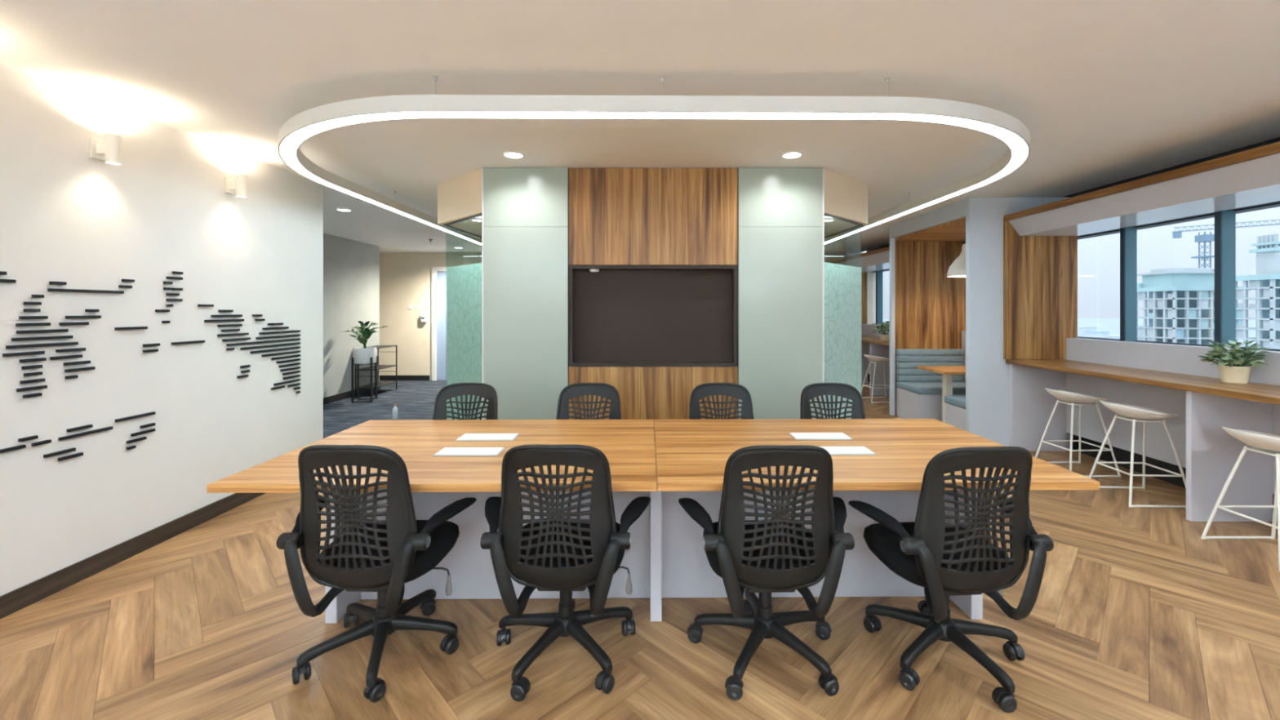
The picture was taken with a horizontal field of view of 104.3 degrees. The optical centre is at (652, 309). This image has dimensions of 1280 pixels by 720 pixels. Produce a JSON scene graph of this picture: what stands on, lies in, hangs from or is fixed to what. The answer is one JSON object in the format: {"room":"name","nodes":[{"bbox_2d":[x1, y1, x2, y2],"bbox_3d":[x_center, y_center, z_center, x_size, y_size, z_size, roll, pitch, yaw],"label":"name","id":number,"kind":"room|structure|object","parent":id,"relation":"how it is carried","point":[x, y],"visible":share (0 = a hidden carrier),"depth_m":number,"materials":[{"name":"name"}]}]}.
{"room":"office","nodes":[
{"label":"office","id":0,"kind":"room"},
{"bbox_2d":[0,62,323,595],"bbox_3d":[-3.143,0.155,0.815,0.150,2.630,7.630,0,0,0],"label":"wall","id":1,"kind":"structure","parent":0,"point":[75,218],"depth_m":2.93,"materials":[{"name":"white paint"}]},
{"bbox_2d":[89,133,121,164],"bbox_3d":[-3.006,-0.885,2.745,0.123,0.156,0.070,0,0,0],"label":"wall sconce","id":2,"kind":"object","parent":1,"relation":"attached to","point":[109,150],"visible":1,"depth_m":2.73,"materials":[{"name":"white"}]},
{"bbox_2d":[0,493,265,618],"bbox_3d":[-3.061,1.398,0.815,0.014,0.104,7.630,0,0,0],"label":"baseboard","id":3,"kind":"structure","parent":1,"relation":"attached to","point":[15,600],"depth_m":2.81,"materials":[{"name":"brown wood"}]},
{"bbox_2d":[0,271,300,461],"bbox_3d":[-3.060,0.287,3.179,0.016,1.061,2.265,0,0,0],"label":"map","id":4,"kind":"object","parent":1,"relation":"attached to","point":[11,281],"visible":1,"depth_m":2.68},
{"bbox_2d":[224,173,247,197],"bbox_3d":[-3.006,-0.895,3.600,0.123,0.156,0.070,0,0,0],"label":"wall sconce","id":5,"kind":"object","parent":1,"relation":"attached to","point":[240,185],"visible":1,"depth_m":3.58,"materials":[{"name":"white"}]},
{"bbox_2d":[323,233,379,397],"bbox_3d":[-5.075,0.155,6.865,0.150,2.630,4.470,0,0,0],"label":"wall","id":6,"kind":"structure","parent":0,"point":[351,268],"depth_m":8.12,"materials":[{"name":"white paint"}]},
{"bbox_2d":[323,386,380,404],"bbox_3d":[-4.992,1.395,6.865,0.015,0.110,4.470,0,0,0],"label":"baseboard","id":7,"kind":"structure","parent":6,"relation":"attached to","point":[344,395],"depth_m":7.97,"materials":[{"name":"black"}]},
{"bbox_2d":[323,380,446,438],"bbox_3d":[-4.125,1.457,7.575,4.550,0.026,5.150,0,0,0],"label":"floor","id":8,"kind":"structure","parent":0,"point":[414,399],"depth_m":7.51,"materials":[{"name":"grey carpet"}]},
{"bbox_2d":[351,355,377,403],"bbox_3d":[-4.550,1.094,7.860,0.330,0.700,0.330,0,0,-23],"label":"stand","id":9,"kind":"object","parent":8,"relation":"on","point":[353,358],"visible":0.88,"depth_m":7.75,"materials":[{"name":"black metal"}]},
{"bbox_2d":[345,320,387,364],"bbox_3d":[-4.547,0.507,7.865,0.710,0.672,0.454,0,0,0],"label":"plant","id":10,"kind":"object","parent":9,"relation":"on","point":[362,355],"visible":0.98,"depth_m":7.80,"materials":[{"name":"green plant"}]},
{"bbox_2d":[355,345,397,395],"bbox_3d":[-4.790,1.044,8.640,0.346,0.800,0.696,0,0,0],"label":"wire rack","id":11,"kind":"object","parent":8,"relation":"on","point":[380,384],"visible":0.69,"depth_m":8.69,"materials":[{"name":"black metal"}]},
{"bbox_2d":[355,364,396,370],"bbox_3d":[-4.790,1.007,8.640,0.346,0.014,0.696,0,0,0],"label":"shelf","id":12,"kind":"object","parent":11,"relation":"attached to","point":[379,366],"depth_m":8.56,"materials":[{"name":"black metal"}]},
{"bbox_2d":[355,381,397,388],"bbox_3d":[-4.790,1.307,8.640,0.346,0.014,0.696,0,0,0],"label":"shelf","id":13,"kind":"object","parent":11,"relation":"attached to","point":[380,384],"depth_m":8.59,"materials":[{"name":"black metal"}]},
{"bbox_2d":[368,345,397,349],"bbox_3d":[-4.790,0.652,8.640,0.346,0.014,0.696,0,0,0],"label":"shelf","id":14,"kind":"object","parent":11,"relation":"attached to","point":[377,346],"depth_m":8.69,"materials":[{"name":"black metal"}]},
{"bbox_2d":[392,404,398,419],"bbox_3d":[-3.365,1.339,6.500,0.066,0.208,0.065,0,0,0],"label":"water bottle","id":15,"kind":"object","parent":8,"relation":"on","point":[395,411],"visible":0.91,"depth_m":6.48,"materials":[{"name":"plastic"}]},
{"bbox_2d":[379,253,875,380],"bbox_3d":[-0.975,0.155,10.225,11.150,2.630,0.150,0,0,0],"label":"wall","id":16,"kind":"structure","parent":0,"point":[405,278],"depth_m":10.15,"materials":[{"name":"beige paint"}]},
{"bbox_2d":[379,375,429,380],"bbox_3d":[-5.475,1.395,10.143,1.850,0.110,0.015,0,0,0],"label":"baseboard","id":17,"kind":"structure","parent":16,"relation":"attached to","point":[381,377],"depth_m":10.13,"materials":[{"name":"black"}]},
{"bbox_2d":[420,311,426,322],"bbox_3d":[-4.651,0.143,10.107,0.100,0.220,0.083,0,0,0],"label":"soap dispenser","id":18,"kind":"object","parent":16,"relation":"attached to","point":[423,316],"visible":1,"depth_m":10.07,"materials":[{"name":"white paint"}]},
{"bbox_2d":[431,266,449,380],"bbox_3d":[-3.995,0.289,10.120,0.990,2.323,0.100,0,0,0],"label":"door","id":19,"kind":"structure","parent":16,"relation":"in","point":[438,273],"depth_m":10.13,"materials":[{"name":"white paint"}]},
{"bbox_2d":[0,0,1279,253],"bbox_3d":[-1.190,-1.210,3.575,10.820,0.100,13.150,0,0,0],"label":"ceiling","id":20,"kind":"structure","parent":0,"point":[1104,92],"depth_m":2.45,"materials":[{"name":"paint"}]},
{"bbox_2d":[336,208,351,211],"bbox_3d":[-3.580,-1.155,5.770,0.158,0.008,0.158,0,0,0],"label":"recessed light","id":21,"kind":"object","parent":20,"relation":"in","point":[337,209],"visible":1,"depth_m":5.76,"materials":[{"name":"white paint"}]},
{"bbox_2d":[502,151,524,158],"bbox_3d":[-1.040,-1.155,3.720,0.158,0.008,0.158,0,0,0],"label":"recessed light","id":22,"kind":"object","parent":20,"relation":"in","point":[511,154],"visible":1,"depth_m":3.71,"materials":[{"name":"white paint"}]},
{"bbox_2d":[504,152,522,157],"bbox_3d":[-1.040,-1.156,3.720,0.128,0.004,0.128,0,0,0],"label":"diffuser","id":23,"kind":"object","parent":22,"relation":"attached to","point":[506,154],"depth_m":3.71,"materials":[{"name":"white plastic"}]},
{"bbox_2d":[277,75,1030,245],"bbox_3d":[0.000,-1.065,5.645,5.170,0.189,6.410,0,0,-1],"label":"ring light","id":24,"kind":"object","parent":20,"relation":"hanging from","point":[304,126],"visible":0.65,"depth_m":2.50,"materials":[{"name":"white paint"}]},
{"bbox_2d":[781,151,803,158],"bbox_3d":[1.040,-1.155,3.720,0.158,0.008,0.158,0,0,0],"label":"recessed light","id":25,"kind":"object","parent":20,"relation":"in","point":[793,154],"visible":1,"depth_m":3.71,"materials":[{"name":"white paint"}]},
{"bbox_2d":[782,152,800,157],"bbox_3d":[1.040,-1.156,3.720,0.128,0.004,0.128,0,0,0],"label":"diffuser","id":26,"kind":"object","parent":25,"relation":"attached to","point":[785,154],"depth_m":3.71,"materials":[{"name":"white plastic"}]},
{"bbox_2d":[0,382,1279,719],"bbox_3d":[0.621,1.480,3.624,7.958,0.060,14.171,0,0,0],"label":"floor","id":27,"kind":"structure","parent":0,"point":[1135,615],"depth_m":2.14,"materials":[{"name":"brown wood"}]},
{"bbox_2d":[275,444,476,702],"bbox_3d":[-1.140,0.973,2.120,0.731,0.953,0.616,0,0,1],"label":"office chair","id":28,"kind":"object","parent":27,"relation":"on","point":[379,556],"visible":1,"depth_m":1.90,"materials":[{"name":"black plastic"}]},
{"bbox_2d":[437,168,482,419],"bbox_3d":[-1.660,0.145,4.998,0.680,2.608,1.865,0,0,0],"label":"glass wall","id":29,"kind":"structure","parent":27,"relation":"on","point":[460,199],"depth_m":4.37,"materials":[{"name":"glass"}]},
{"bbox_2d":[471,218,482,222],"bbox_3d":[-1.550,-0.790,4.400,0.105,0.008,0.105,0,0,0],"label":"recessed light","id":30,"kind":"object","parent":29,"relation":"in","point":[472,220],"visible":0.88,"depth_m":4.38,"materials":[{"name":"white paint"}]},
{"bbox_2d":[432,382,497,419],"bbox_3d":[-1.239,0.973,3.090,0.745,0.953,0.633,0,0,0],"label":"office chair","id":31,"kind":"object","parent":27,"relation":"on","point":[486,391],"visible":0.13,"depth_m":3.33,"materials":[{"name":"black plastic"}]},
{"bbox_2d":[480,444,650,702],"bbox_3d":[-0.371,0.973,2.125,0.731,0.953,0.616,0,0,0],"label":"office chair","id":32,"kind":"object","parent":27,"relation":"on","point":[564,555],"visible":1,"depth_m":1.90,"materials":[{"name":"black plastic"}]},
{"bbox_2d":[555,382,621,419],"bbox_3d":[-0.424,0.973,3.106,0.713,0.948,0.636,0,0,0],"label":"office chair","id":33,"kind":"object","parent":27,"relation":"on","point":[607,391],"visible":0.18,"depth_m":3.33,"materials":[{"name":"black plastic"}]},
{"bbox_2d":[207,418,1099,623],"bbox_3d":[0.012,1.071,2.590,3.600,0.756,1.170,0,0,-1],"label":"conference table","id":34,"kind":"object","parent":27,"relation":"on","point":[882,464],"visible":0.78,"depth_m":2.50,"materials":[{"name":"brown wood"}]},
{"bbox_2d":[688,382,753,419],"bbox_3d":[0.470,0.973,3.084,0.706,0.953,0.632,0,0,15],"label":"office chair","id":35,"kind":"object","parent":27,"relation":"on","point":[737,391],"visible":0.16,"depth_m":3.33,"materials":[{"name":"black plastic"}]},
{"bbox_2d":[678,444,854,700],"bbox_3d":[0.473,0.973,2.115,0.731,0.953,0.616,0,0,-1],"label":"office chair","id":36,"kind":"object","parent":27,"relation":"on","point":[766,557],"visible":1,"depth_m":1.89,"materials":[{"name":"black plastic"}]},
{"bbox_2d":[800,382,865,418],"bbox_3d":[1.205,0.973,3.085,0.710,0.953,0.625,0,0,13],"label":"office chair","id":37,"kind":"object","parent":27,"relation":"on","point":[811,391],"visible":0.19,"depth_m":3.33,"materials":[{"name":"black plastic"}]},
{"bbox_2d":[824,168,867,418],"bbox_3d":[1.662,0.145,4.997,0.675,2.608,1.868,0,0,0],"label":"glass wall","id":38,"kind":"structure","parent":27,"relation":"on","point":[846,198],"depth_m":4.35,"materials":[{"name":"glass"}]},
{"bbox_2d":[824,218,834,222],"bbox_3d":[1.550,-0.790,4.400,0.105,0.008,0.105,0,0,0],"label":"recessed light","id":39,"kind":"object","parent":38,"relation":"in","point":[825,220],"visible":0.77,"depth_m":4.38,"materials":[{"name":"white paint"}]},
{"bbox_2d":[861,334,888,395],"bbox_3d":[3.939,0.982,8.534,0.599,0.935,3.229,0,0,0],"label":"countertop","id":40,"kind":"structure","parent":27,"relation":"on","point":[878,348],"depth_m":8.40,"materials":[{"name":"brown wood"}]},
{"bbox_2d":[830,246,888,324],"bbox_3d":[3.989,-0.229,8.535,0.738,1.482,3.230,0,0,0],"label":"window surround","id":41,"kind":"object","parent":40,"relation":"on","point":[876,260],"visible":0.32,"depth_m":8.98,"materials":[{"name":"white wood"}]},
{"bbox_2d":[861,334,888,345],"bbox_3d":[3.939,0.534,8.534,0.599,0.041,3.229,0,0,0],"label":"countertop","id":42,"kind":"structure","parent":40,"relation":"on","point":[874,340],"depth_m":8.41,"materials":[{"name":"brown wood"}]},
{"bbox_2d":[871,320,888,340],"bbox_3d":[3.868,0.352,8.303,0.417,0.323,0.383,0,0,36],"label":"potted plant","id":43,"kind":"object","parent":40,"relation":"on","point":[884,336],"visible":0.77,"depth_m":8.26,"materials":[{"name":"green plant"}]},
{"bbox_2d":[861,354,888,402],"bbox_3d":[3.609,1.086,7.949,0.460,0.734,0.412,0,0,-4],"label":"bar stool","id":44,"kind":"object","parent":27,"relation":"on","point":[876,359],"visible":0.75,"depth_m":7.87,"materials":[{"name":"beige plastic"}]},
{"bbox_2d":[896,348,965,421],"bbox_3d":[3.770,0.994,6.524,0.880,0.910,0.608,0,0,0],"label":"bench","id":45,"kind":"object","parent":27,"relation":"on","point":[918,391],"visible":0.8,"depth_m":6.74,"materials":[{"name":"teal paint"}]},
{"bbox_2d":[896,381,965,394],"bbox_3d":[3.770,1.022,6.524,0.880,0.084,0.608,0,0,0],"label":"seat cushion","id":46,"kind":"object","parent":45,"relation":"on","point":[908,387],"depth_m":6.41,"materials":[{"name":"teal fabric"}]},
{"bbox_2d":[916,365,965,422],"bbox_3d":[3.720,1.077,5.930,0.840,0.745,0.600,0,0,0],"label":"table","id":47,"kind":"object","parent":27,"relation":"on","point":[947,371],"visible":0.29,"depth_m":5.90,"materials":[{"name":"brown wood"}]},
{"bbox_2d":[848,446,1053,712],"bbox_3d":[1.200,0.973,2.099,0.716,0.953,0.616,0,0,7],"label":"office chair","id":48,"kind":"object","parent":27,"relation":"on","point":[931,553],"visible":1,"depth_m":1.87,"materials":[{"name":"black plastic"}]},
{"bbox_2d":[944,395,965,430],"bbox_3d":[3.770,0.994,5.451,0.880,0.910,0.498,0,0,0],"label":"bench","id":49,"kind":"object","parent":27,"relation":"on","point":[955,405],"visible":0.06,"depth_m":5.49,"materials":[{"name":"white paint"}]},
{"bbox_2d":[944,395,965,408],"bbox_3d":[3.770,1.022,5.451,0.880,0.084,0.498,0,0,0],"label":"seat cushion","id":50,"kind":"object","parent":49,"relation":"on","point":[957,402],"depth_m":5.52,"materials":[{"name":"teal fabric"}]},
{"bbox_2d":[1035,387,1120,477],"bbox_3d":[3.819,1.086,4.500,0.460,0.734,0.412,0,0,-2],"label":"bar stool","id":51,"kind":"object","parent":27,"relation":"on","point":[1073,398],"visible":0.8,"depth_m":4.41,"materials":[{"name":"beige plastic"}]},
{"bbox_2d":[1088,400,1186,507],"bbox_3d":[3.739,1.086,3.841,0.460,0.734,0.412,0,0,3],"label":"bar stool","id":52,"kind":"object","parent":27,"relation":"on","point":[1135,414],"visible":0.9,"depth_m":3.75,"materials":[{"name":"beige plastic"}]},
{"bbox_2d":[1005,359,1279,521],"bbox_3d":[3.939,0.982,1.069,0.599,0.935,8.139,0,0,0],"label":"countertop","id":53,"kind":"structure","parent":27,"relation":"on","point":[1212,404],"depth_m":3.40,"materials":[{"name":"brown wood"}]},
{"bbox_2d":[1003,142,1279,359],"bbox_3d":[3.989,-0.229,1.070,0.738,1.482,8.140,0,0,0],"label":"window surround","id":54,"kind":"object","parent":53,"relation":"on","point":[1040,243],"visible":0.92,"depth_m":4.62,"materials":[{"name":"brown wood"}]},
{"bbox_2d":[1198,338,1271,383],"bbox_3d":[4.086,0.360,3.493,0.353,0.307,0.351,0,0,0],"label":"potted plant","id":55,"kind":"object","parent":53,"relation":"on","point":[1237,373],"visible":1,"depth_m":3.46,"materials":[{"name":"green plant"}]},
{"bbox_2d":[1200,426,1279,571],"bbox_3d":[3.699,1.086,2.950,0.460,0.734,0.412,0,0,0],"label":"bar stool","id":56,"kind":"object","parent":27,"relation":"on","point":[1262,442],"visible":1,"depth_m":3.00,"materials":[{"name":"beige plastic"}]},
{"bbox_2d":[482,167,824,432],"bbox_3d":[0.003,0.145,4.159,2.785,2.610,0.228,0,0,0],"label":"wall","id":57,"kind":"structure","parent":0,"point":[655,286],"depth_m":4.05,"materials":[{"name":"green paint"}]},
{"bbox_2d":[888,197,1070,448],"bbox_3d":[3.814,0.144,6.029,1.092,2.612,1.779,0,0,0],"label":"wall","id":58,"kind":"structure","parent":0,"point":[987,372],"depth_m":5.14,"materials":[{"name":"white paint"}]},
{"bbox_2d":[894,240,965,415],"bbox_3d":[3.840,0.255,6.845,1.040,2.389,0.029,0,0,0],"label":"wall panel","id":59,"kind":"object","parent":58,"relation":"attached to","point":[930,305],"depth_m":6.83,"materials":[{"name":"brown wood"}]},
{"bbox_2d":[894,217,965,240],"bbox_3d":[3.841,-0.961,6.015,1.039,0.039,1.628,0,0,0],"label":"trim","id":60,"kind":"structure","parent":58,"relation":"attached to","point":[955,230],"depth_m":6.18,"materials":[{"name":"brown wood"}]},
{"bbox_2d":[946,244,965,277],"bbox_3d":[3.800,-0.670,5.950,0.490,0.540,0.490,0,0,0],"label":"pendant lamp","id":61,"kind":"object","parent":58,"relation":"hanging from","point":[957,268],"visible":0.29,"depth_m":5.90,"materials":[{"name":"white metal"}]},
{"bbox_2d":[861,324,1279,493],"bbox_3d":[4.450,0.881,3.575,0.420,1.178,13.150,0,0,0],"label":"wall","id":62,"kind":"structure","parent":0,"point":[1167,357],"depth_m":4.32,"materials":[{"name":"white paint"}]},
{"bbox_2d":[875,269,888,324],"bbox_3d":[4.430,-0.235,9.335,0.140,1.070,0.790,0,0,0],"label":"window","id":63,"kind":"structure","parent":62,"relation":"in","point":[879,273],"depth_m":9.69,"materials":[{"name":"teal metal"}]},
{"bbox_2d":[1077,229,1133,342],"bbox_3d":[4.430,-0.235,5.272,0.140,1.070,1.298,0,0,0],"label":"window","id":64,"kind":"structure","parent":62,"relation":"in","point":[1114,231],"depth_m":4.98,"materials":[{"name":"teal metal"}]},
{"bbox_2d":[1120,213,1231,348],"bbox_3d":[4.430,-0.235,4.243,0.140,1.070,0.800,0,0,0],"label":"window","id":65,"kind":"structure","parent":62,"relation":"in","point":[1128,235],"depth_m":4.60,"materials":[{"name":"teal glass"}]},
{"bbox_2d":[1214,202,1279,351],"bbox_3d":[4.430,-0.235,3.463,0.140,1.070,0.800,0,0,0],"label":"window","id":66,"kind":"structure","parent":62,"relation":"in","point":[1224,220],"depth_m":3.82,"materials":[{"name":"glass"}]},
{"bbox_2d":[867,373,1277,518],"bbox_3d":[4.333,1.355,3.575,0.011,0.190,13.150,0,0,0],"label":"baseboard","id":67,"kind":"structure","parent":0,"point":[1121,455],"depth_m":4.46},
{"bbox_2d":[866,137,1279,271],"bbox_3d":[4.510,-1.012,3.575,0.300,0.495,13.150,0,0,0],"label":"wall","id":68,"kind":"structure","parent":0,"point":[1277,140],"depth_m":4.17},
{"label":"outside","id":69,"kind":"structure","parent":0,"visible":0},
{"bbox_2d":[882,318,1256,346],"bbox_3d":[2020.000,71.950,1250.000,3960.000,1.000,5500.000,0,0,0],"label":"ground","id":70,"kind":"structure","parent":69,"point":[1112,325],"depth_m":2387.58,"materials":[{"name":"white"}]},
{"bbox_2d":[1077,326,1097,336],"bbox_3d":[677.274,49.258,782.438,26.759,44.385,19.403,0,0,0],"label":"block","id":71,"kind":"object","parent":70,"relation":"on","point":[1081,330],"visible":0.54,"depth_m":773.05,"materials":[{"name":"concrete"}]},
{"bbox_2d":[1084,330,1110,336],"bbox_3d":[555.404,49.217,622.100,16.108,44.465,17.410,0,0,0],"label":"block","id":72,"kind":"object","parent":70,"relation":"on","point":[1087,333],"visible":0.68,"depth_m":615.13,"materials":[{"name":"white"}]},
{"bbox_2d":[1081,336,1113,338],"bbox_3d":[468.062,49.807,525.465,24.520,43.286,12.853,0,0,0],"label":"block","id":73,"kind":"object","parent":70,"relation":"on","point":[1107,337],"visible":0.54,"depth_m":519.38,"materials":[{"name":"concrete"}]},
{"bbox_2d":[1109,335,1119,338],"bbox_3d":[666.644,54.551,715.264,26.615,33.799,22.299,0,0,0],"label":"block","id":74,"kind":"object","parent":70,"relation":"on","point":[1114,336],"visible":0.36,"depth_m":704.56,"materials":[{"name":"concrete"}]},
{"bbox_2d":[1137,267,1250,344],"bbox_3d":[168.349,29.269,157.478,22.745,84.361,15.956,0,0,0],"label":"building","id":75,"kind":"structure","parent":70,"relation":"on","point":[1181,300],"depth_m":153.49,"materials":[{"name":"concrete"}]},
{"bbox_2d":[1171,219,1279,271],"bbox_3d":[200.614,20.444,161.570,52.396,102.011,11.653,0,0,0],"label":"tower crane","id":76,"kind":"object","parent":70,"relation":"on","point":[1204,238],"visible":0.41,"depth_m":164.19,"materials":[{"name":"metal"}]},
{"bbox_2d":[1235,233,1279,349],"bbox_3d":[161.717,26.406,126.131,20.022,90.088,9.262,0,0,0],"label":"building","id":77,"kind":"structure","parent":70,"relation":"on","point":[1266,280],"depth_m":125.16,"materials":[{"name":"concrete"}]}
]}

